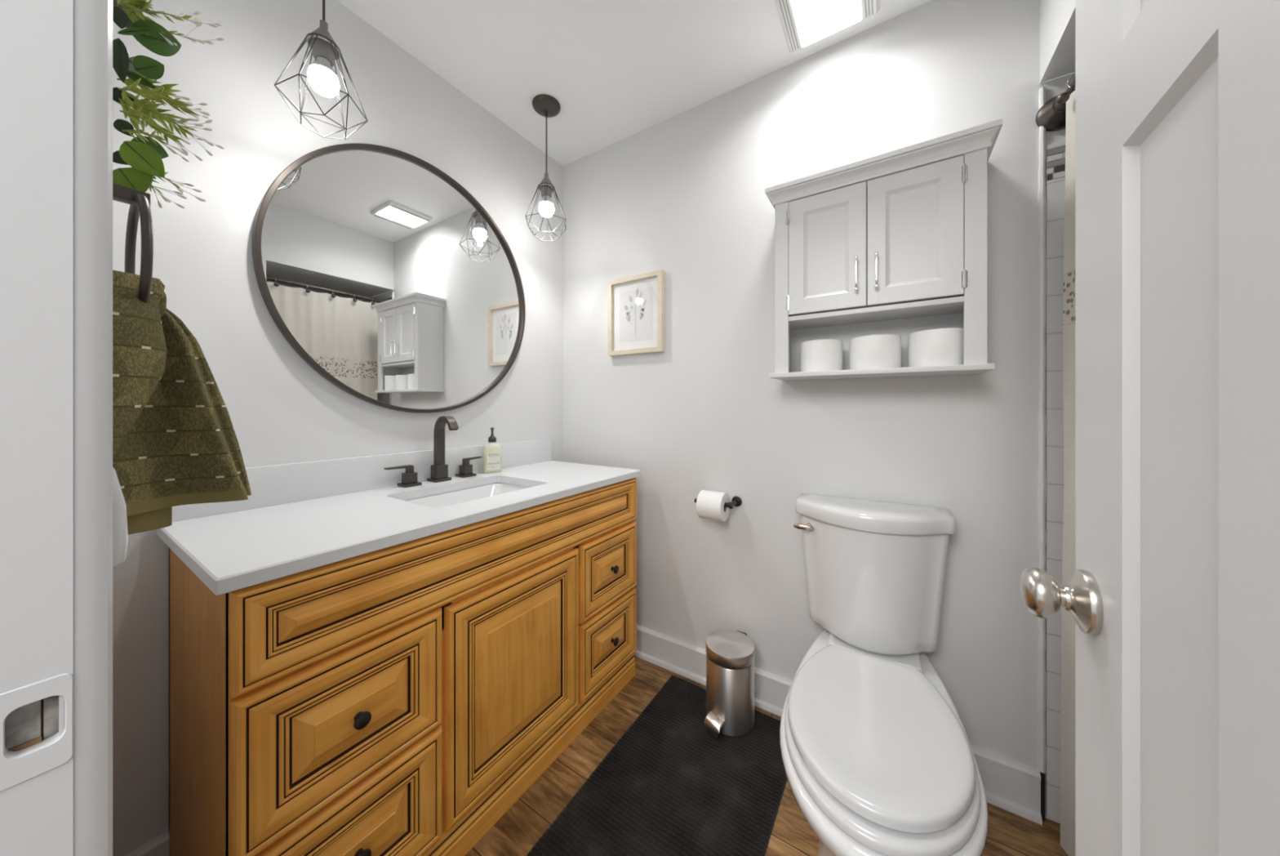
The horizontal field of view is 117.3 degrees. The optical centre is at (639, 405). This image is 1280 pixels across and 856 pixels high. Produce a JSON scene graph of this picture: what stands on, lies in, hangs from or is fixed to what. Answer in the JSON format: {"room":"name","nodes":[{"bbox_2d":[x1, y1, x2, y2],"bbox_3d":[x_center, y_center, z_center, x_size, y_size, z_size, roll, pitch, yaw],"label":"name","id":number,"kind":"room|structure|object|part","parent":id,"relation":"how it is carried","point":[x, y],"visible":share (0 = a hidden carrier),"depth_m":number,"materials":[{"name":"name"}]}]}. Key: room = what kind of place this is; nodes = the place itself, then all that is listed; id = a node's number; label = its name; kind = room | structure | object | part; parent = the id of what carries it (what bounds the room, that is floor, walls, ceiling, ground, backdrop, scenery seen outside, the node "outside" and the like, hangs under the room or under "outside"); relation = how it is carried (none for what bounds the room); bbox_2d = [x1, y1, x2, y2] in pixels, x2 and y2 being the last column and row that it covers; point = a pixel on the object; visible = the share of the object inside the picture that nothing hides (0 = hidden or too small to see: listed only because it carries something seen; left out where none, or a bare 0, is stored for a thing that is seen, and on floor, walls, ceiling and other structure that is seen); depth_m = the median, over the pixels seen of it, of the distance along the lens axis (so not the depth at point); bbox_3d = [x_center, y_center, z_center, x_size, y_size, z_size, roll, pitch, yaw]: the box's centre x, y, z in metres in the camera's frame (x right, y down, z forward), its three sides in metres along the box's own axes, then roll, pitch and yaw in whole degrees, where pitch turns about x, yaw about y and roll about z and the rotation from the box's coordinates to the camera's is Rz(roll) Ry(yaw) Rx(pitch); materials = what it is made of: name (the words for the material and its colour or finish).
{"room":"bathroom","nodes":[
{"label":"bathroom","id":0,"kind":"room"},
{"bbox_2d":[112,0,563,855],"bbox_3d":[-0.878,-0.062,1.471,0.120,2.440,1.780,0,0,33],"label":"wall","id":1,"kind":"structure","parent":0,"point":[281,410],"depth_m":1.08,"materials":[{"name":"paint"}]},
{"bbox_2d":[124,829,169,855],"bbox_3d":[-0.819,1.093,1.424,0.030,0.130,1.495,0,0,33],"label":"baseboard","id":2,"kind":"structure","parent":1,"relation":"attached to","point":[159,845],"depth_m":0.92,"materials":[{"name":"white paint"}]},
{"bbox_2d":[172,438,551,521],"bbox_3d":[-0.801,0.223,1.458,0.020,0.112,1.272,0,0,33],"label":"backsplash","id":3,"kind":"structure","parent":1,"relation":"attached to","point":[270,485],"depth_m":1.23,"materials":[{"name":"white stone"}]},
{"bbox_2d":[252,142,525,413],"bbox_3d":[-0.801,-0.439,1.452,0.026,0.931,0.931,0,0,33],"label":"mirror","id":4,"kind":"object","parent":1,"relation":"attached to","point":[380,270],"visible":1,"depth_m":1.35,"materials":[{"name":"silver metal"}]},
{"bbox_2d":[337,0,931,165],"bbox_3d":[0.280,-1.332,0.730,2.870,0.100,1.780,0,0,33],"label":"ceiling","id":5,"kind":"structure","parent":0,"point":[615,70],"depth_m":1.40,"materials":[{"name":"white paint"}]},
{"bbox_2d":[274,0,368,139],"bbox_3d":[-0.818,-1.001,1.008,0.184,0.561,0.180,0,0,33],"label":"pendant lamp","id":6,"kind":"object","parent":5,"relation":"hanging from","point":[322,77],"visible":1,"depth_m":0.99,"materials":[{"name":"brown metal"}]},
{"bbox_3d":[-0.818,-1.107,1.008,0.005,0.260,0.005,0,0,10],"label":"cord","id":7,"kind":"part","parent":6,"relation":"part of","materials":[{"name":"brown metal"}]},
{"bbox_3d":[-0.818,-0.832,1.008,0.065,0.051,0.065,0,0,33],"label":"bulb","id":8,"kind":"part","parent":6,"relation":"part of","materials":[{"name":"white glass"}]},
{"bbox_2d":[525,93,565,241],"bbox_3d":[-0.399,-1.001,1.663,0.184,0.561,0.180,0,0,33],"label":"pendant lamp","id":9,"kind":"object","parent":5,"relation":"hanging from","point":[546,105],"visible":1,"depth_m":1.64,"materials":[{"name":"brown metal"}]},
{"bbox_3d":[-0.399,-1.107,1.663,0.005,0.260,0.005,0,0,10],"label":"cord","id":10,"kind":"part","parent":9,"relation":"part of","materials":[{"name":"brown metal"}]},
{"bbox_3d":[-0.399,-0.832,1.663,0.065,0.051,0.065,0,0,33],"label":"bulb","id":11,"kind":"part","parent":9,"relation":"part of","materials":[{"name":"white glass"}]},
{"bbox_2d":[774,0,879,53],"bbox_3d":[0.584,-1.270,1.218,0.275,0.024,0.268,0,0,33],"label":"recessed light","id":12,"kind":"object","parent":5,"relation":"in","point":[805,23],"visible":1,"depth_m":1.27,"materials":[{"name":"white plastic"}]},
{"bbox_2d":[778,0,799,51],"bbox_3d":[0.488,-1.260,1.281,0.022,0.002,0.236,0,0,33],"label":"grille","id":13,"kind":"object","parent":12,"relation":"attached to","point":[787,11],"depth_m":1.29,"materials":[{"name":"grey plastic"}]},
{"bbox_2d":[791,0,862,44],"bbox_3d":[0.582,-1.274,1.220,0.186,0.009,0.247,0,0,33],"label":"diffuser","id":14,"kind":"object","parent":12,"relation":"attached to","point":[812,21],"depth_m":1.27,"materials":[{"name":"white plastic"}]},
{"bbox_2d":[864,0,873,17],"bbox_3d":[0.678,-1.260,1.160,0.022,0.002,0.236,0,0,33],"label":"grille","id":15,"kind":"object","parent":12,"relation":"attached to","point":[868,4],"depth_m":1.24,"materials":[{"name":"grey plastic"}]},
{"bbox_2d":[464,655,1067,855],"bbox_3d":[0.280,1.208,0.730,2.870,0.100,1.780,0,0,33],"label":"floor","id":16,"kind":"structure","parent":0,"point":[522,825],"depth_m":1.11,"materials":[{"name":"brown wood"}]},
{"bbox_2d":[168,477,636,855],"bbox_3d":[-0.565,0.733,1.307,0.572,0.850,1.235,0,0,33],"label":"vanity cabinet","id":17,"kind":"object","parent":16,"relation":"on","point":[401,699],"visible":0.99,"depth_m":0.90,"materials":[{"name":"brown wood"}]},
{"bbox_3d":[-0.585,0.638,0.805,0.020,0.282,0.365,0,0,33],"label":"drawer","id":18,"kind":"part","parent":17,"relation":"part of","materials":[{"name":"brown wood"}]},
{"bbox_3d":[-0.585,0.920,0.805,0.020,0.267,0.365,0,0,33],"label":"drawer","id":19,"kind":"part","parent":17,"relation":"part of","materials":[{"name":"brown wood"}]},
{"bbox_3d":[-0.569,0.638,0.794,0.026,0.031,0.031,0,0,33],"label":"knob","id":20,"kind":"part","parent":17,"relation":"part of","materials":[{"name":"black metal"}]},
{"bbox_3d":[-0.569,0.920,0.794,0.026,0.031,0.031,0,0,33],"label":"knob","id":21,"kind":"part","parent":17,"relation":"part of","materials":[{"name":"black metal"}]},
{"bbox_2d":[155,438,640,595],"bbox_3d":[-0.574,0.237,1.313,0.558,0.140,1.272,0,0,33],"label":"countertop","id":22,"kind":"structure","parent":17,"relation":"on","point":[297,517],"depth_m":1.04,"materials":[{"name":"white stone"}]},
{"bbox_2d":[383,415,481,487],"bbox_3d":[-0.722,0.158,1.431,0.130,0.240,0.359,0,0,33],"label":"faucet","id":23,"kind":"object","parent":22,"relation":"on","point":[439,469],"visible":1,"depth_m":1.44,"materials":[{"name":"brown metal"}]},
{"bbox_3d":[-0.825,0.221,1.335,0.018,0.026,0.088,0,0,33],"label":"lever","id":24,"kind":"part","parent":23,"relation":"part of","materials":[{"name":"brown metal"}]},
{"bbox_3d":[-0.806,0.256,1.364,0.056,0.044,0.056,0,0,33],"label":"handle","id":25,"kind":"part","parent":23,"relation":"part of","materials":[{"name":"brown metal"}]},
{"bbox_3d":[-0.749,0.249,1.454,0.060,0.058,0.060,0,0,33],"label":"spout","id":26,"kind":"part","parent":23,"relation":"part of","materials":[{"name":"brown metal"}]},
{"bbox_3d":[-0.712,0.130,1.430,0.113,0.186,0.029,0,0,33],"label":"spout","id":27,"kind":"part","parent":23,"relation":"part of","materials":[{"name":"brown metal"}]},
{"bbox_3d":[-0.690,0.256,1.545,0.056,0.044,0.056,0,0,33],"label":"handle","id":28,"kind":"part","parent":23,"relation":"part of","materials":[{"name":"brown metal"}]},
{"bbox_3d":[-0.675,0.221,1.569,0.018,0.026,0.076,0,0,33],"label":"lever","id":29,"kind":"part","parent":23,"relation":"part of","materials":[{"name":"brown metal"}]},
{"bbox_2d":[404,482,530,507],"bbox_3d":[-0.562,0.366,1.313,0.331,0.116,0.464,0,0,33],"label":"sink","id":30,"kind":"object","parent":22,"relation":"in","point":[453,497],"visible":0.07,"depth_m":1.44,"materials":[{"name":"white ceramic"}]},
{"bbox_2d":[483,426,501,472],"bbox_3d":[-0.618,0.184,1.633,0.072,0.188,0.060,0,0,-33],"label":"soap bottle","id":31,"kind":"object","parent":22,"relation":"on","point":[491,456],"visible":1,"depth_m":1.62,"materials":[{"name":"white plastic"}]},
{"bbox_3d":[-0.350,0.778,1.172,0.020,0.551,0.487,0,0,33],"label":"door","id":32,"kind":"part","parent":17,"relation":"part of","materials":[{"name":"brown wood"}]},
{"bbox_3d":[-0.357,1.109,1.167,0.016,0.098,1.223,0,0,33],"label":"moulding","id":33,"kind":"part","parent":17,"relation":"part of","materials":[{"name":"brown wood"}]},
{"bbox_3d":[-0.116,0.640,1.538,0.020,0.278,0.358,0,0,33],"label":"drawer","id":34,"kind":"part","parent":17,"relation":"part of","materials":[{"name":"brown wood"}]},
{"bbox_3d":[-0.116,0.922,1.538,0.020,0.271,0.358,0,0,33],"label":"drawer","id":35,"kind":"part","parent":17,"relation":"part of","materials":[{"name":"brown wood"}]},
{"bbox_3d":[-0.099,0.922,1.528,0.026,0.031,0.031,0,0,33],"label":"knob","id":36,"kind":"part","parent":17,"relation":"part of","materials":[{"name":"black metal"}]},
{"bbox_3d":[-0.099,0.640,1.528,0.026,0.031,0.031,0,0,33],"label":"knob","id":37,"kind":"part","parent":17,"relation":"part of","materials":[{"name":"black metal"}]},
{"bbox_2d":[526,674,787,855],"bbox_3d":[-0.015,1.151,0.957,0.526,0.013,1.365,0,0,33],"label":"bath rug","id":38,"kind":"object","parent":16,"relation":"on","point":[668,785],"visible":0.91,"depth_m":1.16,"materials":[{"name":"black fabric"}]},
{"bbox_2d":[703,628,755,737],"bbox_3d":[0.324,1.006,1.424,0.176,0.277,0.220,0,0,33],"label":"pedal bin","id":39,"kind":"object","parent":38,"relation":"on","point":[730,653],"visible":1,"depth_m":1.36,"materials":[{"name":"silver metal"}]},
{"bbox_3d":[0.331,0.891,1.434,0.176,0.046,0.176,0,0,33],"label":"lid","id":40,"kind":"part","parent":39,"relation":"part of","materials":[{"name":"silver metal"}]},
{"bbox_2d":[779,492,988,855],"bbox_3d":[0.570,0.736,0.978,0.436,0.844,0.794,0,0,31],"label":"toilet","id":41,"kind":"object","parent":16,"relation":"on","point":[878,757],"visible":1,"depth_m":0.92,"materials":[{"name":"white ceramic"}]},
{"bbox_3d":[0.543,0.401,1.294,0.062,0.024,0.020,0,0,31],"label":"flush lever","id":42,"kind":"part","parent":41,"relation":"part of","materials":[{"name":"silver metal"}]},
{"bbox_3d":[0.718,0.546,1.224,0.406,0.370,0.198,0,0,31],"label":"tank","id":43,"kind":"part","parent":41,"relation":"part of","materials":[{"name":"white ceramic"}]},
{"bbox_3d":[0.717,0.341,1.222,0.436,0.054,0.217,0,0,31],"label":"tank lid","id":44,"kind":"part","parent":41,"relation":"part of","materials":[{"name":"white ceramic"}]},
{"bbox_3d":[0.524,0.707,0.880,0.348,0.025,0.483,0,0,31],"label":"lid","id":45,"kind":"part","parent":41,"relation":"part of","materials":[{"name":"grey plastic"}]},
{"bbox_3d":[0.516,0.734,0.867,0.360,0.022,0.502,0,0,31],"label":"seat","id":46,"kind":"part","parent":41,"relation":"part of","materials":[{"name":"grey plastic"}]},
{"bbox_3d":[0.571,0.952,0.959,0.384,0.413,0.763,0,0,31],"label":"bowl","id":47,"kind":"part","parent":41,"relation":"part of","materials":[{"name":"white ceramic"}]},
{"bbox_2d":[563,0,1075,823],"bbox_3d":[0.728,-0.062,1.429,2.630,2.440,0.120,0,0,33],"label":"wall","id":48,"kind":"structure","parent":0,"point":[683,195],"depth_m":1.46,"materials":[{"name":"paint"}]},
{"bbox_2d":[608,269,664,355],"bbox_3d":[-0.023,-0.423,1.820,0.300,0.362,0.029,0,0,33],"label":"picture frame","id":49,"kind":"object","parent":48,"relation":"attached to","point":[636,303],"visible":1,"depth_m":1.81,"materials":[{"name":"brown wood"}]},
{"bbox_2d":[619,286,652,342],"bbox_3d":[-0.021,-0.427,1.822,0.180,0.246,0.001,0,0,33],"label":"print","id":50,"kind":"object","parent":49,"relation":"attached to","point":[635,302],"depth_m":1.82,"materials":[{"name":"grey paper"}]},
{"bbox_2d":[694,495,742,508],"bbox_3d":[0.313,0.385,1.569,0.169,0.042,0.090,0,0,33],"label":"toilet paper holder","id":51,"kind":"object","parent":48,"relation":"attached to","point":[736,500],"visible":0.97,"depth_m":1.56,"materials":[{"name":"black metal"}]},
{"bbox_2d":[696,489,729,521],"bbox_3d":[0.291,0.395,1.545,0.100,0.111,0.111,0,0,33],"label":"toilet roll","id":52,"kind":"object","parent":51,"relation":"hanging from","point":[709,504],"visible":0.94,"depth_m":1.51,"materials":[{"name":"white paper"}]},
{"bbox_3d":[0.370,0.385,1.540,0.042,0.042,0.078,0,0,33],"label":"post","id":53,"kind":"part","parent":51,"relation":"part of","materials":[{"name":"black metal"}]},
{"bbox_2d":[634,624,1042,824],"bbox_3d":[0.350,1.093,1.582,1.828,0.130,0.030,0,0,33],"label":"baseboard","id":54,"kind":"structure","parent":48,"relation":"attached to","point":[1011,785],"depth_m":1.46,"materials":[{"name":"white paint"}]},
{"bbox_2d":[764,118,1003,380],"bbox_3d":[0.726,-0.414,1.236,0.597,0.638,0.204,0,0,33],"label":"upper cabinet","id":55,"kind":"object","parent":48,"relation":"attached to","point":[895,242],"visible":1,"depth_m":1.16,"materials":[{"name":"white paint"}]},
{"bbox_2d":[799,338,843,371],"bbox_3d":[0.611,-0.163,1.317,0.133,0.104,0.133,0,0,33],"label":"toilet roll","id":56,"kind":"object","parent":55,"relation":"on","point":[824,354],"visible":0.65,"depth_m":1.26,"materials":[{"name":"white paper"}]},
{"bbox_3d":[0.593,-0.490,1.244,0.224,0.375,0.017,0,0,33],"label":"door","id":57,"kind":"part","parent":55,"relation":"part of","materials":[{"name":"white paint"}]},
{"bbox_3d":[0.654,-0.399,1.178,0.011,0.104,0.028,0,0,33],"label":"handle","id":58,"kind":"part","parent":55,"relation":"part of","materials":[{"name":"silver metal"}]},
{"bbox_2d":[849,333,901,369],"bbox_3d":[0.742,-0.163,1.232,0.141,0.104,0.141,0,0,33],"label":"toilet roll","id":59,"kind":"object","parent":55,"relation":"on","point":[879,350],"visible":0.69,"depth_m":1.17,"materials":[{"name":"white paper"}]},
{"bbox_2d":[788,295,964,329],"bbox_3d":[0.734,-0.290,1.248,0.513,0.015,0.163,0,0,33],"label":"shelf","id":60,"kind":"object","parent":55,"relation":"attached to","point":[951,307],"depth_m":1.22,"materials":[{"name":"white paint"}]},
{"bbox_3d":[0.698,-0.399,1.150,0.011,0.104,0.028,0,0,33],"label":"handle","id":61,"kind":"part","parent":55,"relation":"part of","materials":[{"name":"silver metal"}]},
{"bbox_2d":[769,363,994,380],"bbox_3d":[0.729,-0.102,1.243,0.571,0.015,0.190,0,0,33],"label":"shelf","id":62,"kind":"object","parent":55,"relation":"attached to","point":[782,374],"depth_m":1.18,"materials":[{"name":"white paint"}]},
{"bbox_3d":[0.727,-0.707,1.238,0.597,0.053,0.200,0,0,33],"label":"crown moulding","id":63,"kind":"part","parent":55,"relation":"part of","materials":[{"name":"white paint"}]},
{"bbox_3d":[0.785,-0.490,1.121,0.226,0.375,0.017,0,0,33],"label":"door","id":64,"kind":"part","parent":55,"relation":"part of","materials":[{"name":"white paint"}]},
{"bbox_2d":[907,327,963,367],"bbox_3d":[0.874,-0.164,1.148,0.141,0.106,0.141,0,0,33],"label":"toilet roll","id":65,"kind":"object","parent":55,"relation":"on","point":[938,346],"visible":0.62,"depth_m":1.09,"materials":[{"name":"white paper"}]},
{"bbox_2d":[1037,86,1046,773],"bbox_3d":[1.130,0.068,1.095,0.019,1.920,0.019,0,0,-7],"label":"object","id":66,"kind":"structure","parent":48,"relation":"attached to","point":[1042,196],"depth_m":1.09,"materials":[{"name":"white paint"}]},
{"bbox_2d":[1040,771,1044,820],"bbox_3d":[1.129,1.092,1.094,0.009,0.132,0.012,0,0,33],"label":"trim","id":67,"kind":"structure","parent":48,"relation":"attached to","point":[1042,775],"depth_m":1.09,"materials":[{"name":"black metal"}]},
{"bbox_2d":[1045,140,1065,182],"bbox_3d":[1.469,-0.678,0.879,0.788,0.103,0.009,0,0,33],"label":"trim","id":68,"kind":"structure","parent":48,"relation":"attached to","point":[1055,152],"depth_m":1.08,"materials":[{"name":"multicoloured tile"}]},
{"bbox_2d":[1045,177,1075,821],"bbox_3d":[1.469,0.260,0.879,0.788,1.773,0.009,0,0,33],"label":"shower curtain","id":69,"kind":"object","parent":48,"relation":"attached to","point":[1055,188],"depth_m":1.08,"materials":[{"name":"white fabric"}]},
{"bbox_2d":[1040,0,1075,83],"bbox_3d":[1.265,-1.096,0.571,0.800,0.372,0.745,0,0,33],"label":"wall","id":70,"kind":"structure","parent":0,"point":[1057,17],"depth_m":1.02,"materials":[{"name":"paint"}]},
{"bbox_3d":[-0.495,-0.062,0.261,1.830,2.440,0.115,0,0,33],"label":"wall","id":71,"kind":"structure","parent":0,"visible":0},
{"bbox_2d":[0,0,73,855],"bbox_3d":[-0.407,0.123,0.205,0.022,2.070,0.122,0,0,33],"label":"trim","id":72,"kind":"structure","parent":71,"relation":"attached to","point":[37,36],"depth_m":0.24,"materials":[{"name":"grey paint"}]},
{"bbox_2d":[0,672,73,791],"bbox_3d":[-0.380,0.199,0.241,0.017,0.058,0.034,0,0,33],"label":"strike plate","id":73,"kind":"object","parent":72,"relation":"attached to","point":[33,747],"visible":1,"depth_m":0.24,"materials":[{"name":"grey paint"}]},
{"bbox_2d":[58,0,112,855],"bbox_3d":[-0.400,0.098,0.280,0.089,2.120,0.021,0,0,33],"label":"trim","id":74,"kind":"structure","parent":71,"relation":"attached to","point":[92,19],"depth_m":0.26,"materials":[{"name":"grey paint"}]},
{"bbox_2d":[112,466,128,568],"bbox_3d":[-0.463,0.077,0.329,0.072,0.112,0.034,0,0,33],"label":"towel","id":75,"kind":"object","parent":71,"relation":"attached to","point":[120,531],"visible":0.21,"depth_m":0.32,"materials":[{"name":"white fabric"}]},
{"bbox_2d":[112,182,153,302],"bbox_3d":[-0.635,-0.192,0.460,0.153,0.172,0.070,0,0,33],"label":"towel ring","id":76,"kind":"object","parent":71,"relation":"attached to","point":[139,202],"visible":0.58,"depth_m":0.46,"materials":[{"name":"brown metal"}]},
{"bbox_3d":[-0.635,-0.256,0.460,0.044,0.044,0.070,0,0,33],"label":"post","id":77,"kind":"part","parent":76,"relation":"part of","materials":[{"name":"brown metal"}]},
{"bbox_2d":[112,270,251,534],"bbox_3d":[-0.618,0.006,0.521,0.170,0.324,0.166,0,0,33],"label":"hand towel","id":78,"kind":"object","parent":76,"relation":"hanging from","point":[175,442],"visible":0.77,"depth_m":0.53,"materials":[{"name":"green fabric"}]},
{"bbox_2d":[112,0,223,208],"bbox_3d":[-0.645,-0.443,0.510,0.103,0.359,0.112,0,0,-13],"label":"artificial plant","id":79,"kind":"object","parent":71,"relation":"attached to","point":[144,154],"visible":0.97,"depth_m":0.51,"materials":[{"name":"green plant"}]},
{"bbox_2d":[1019,0,1279,855],"bbox_3d":[0.334,0.131,0.212,0.092,2.030,0.655,0,0,35],"label":"door","id":80,"kind":"structure","parent":71,"relation":"in","point":[1171,595],"depth_m":0.30,"materials":[{"name":"white paint"}]},
{"bbox_3d":[0.469,0.218,0.454,0.038,0.055,0.055,0,0,35],"label":"knob","id":81,"kind":"part","parent":80,"relation":"part of","materials":[{"name":"silver metal"}]},
{"bbox_3d":[0.491,0.218,0.438,0.022,0.067,0.067,0,0,35],"label":"handle","id":82,"kind":"part","parent":80,"relation":"part of","materials":[{"name":"silver metal"}]},
{"bbox_3d":[0.868,-0.062,-0.160,0.920,2.440,0.915,0,0,33],"label":"wall","id":83,"kind":"structure","parent":0,"visible":0},
{"bbox_2d":[1035,74,1075,131],"bbox_3d":[0.961,-0.810,0.767,0.095,0.095,0.743,0,0,33],"label":"shower rod","id":84,"kind":"object","parent":83,"relation":"attached to","point":[1051,116],"visible":0.44,"depth_m":1.07,"materials":[{"name":"brown metal"}]},
{"bbox_2d":[1055,73,1075,104],"bbox_3d":[1.074,-0.791,0.967,0.061,0.067,0.025,0,0,33],"label":"curtain ring","id":85,"kind":"object","parent":84,"relation":"hanging from","point":[1062,98],"visible":0.68,"depth_m":0.97,"materials":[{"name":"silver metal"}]},
{"bbox_2d":[1060,90,1075,855],"bbox_3d":[0.922,0.168,0.736,0.027,1.910,0.636,0,0,33],"label":"shower curtain","id":86,"kind":"object","parent":84,"relation":"hanging from","point":[1068,621],"visible":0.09,"depth_m":0.98,"materials":[{"name":"beige fabric"}]}
]}

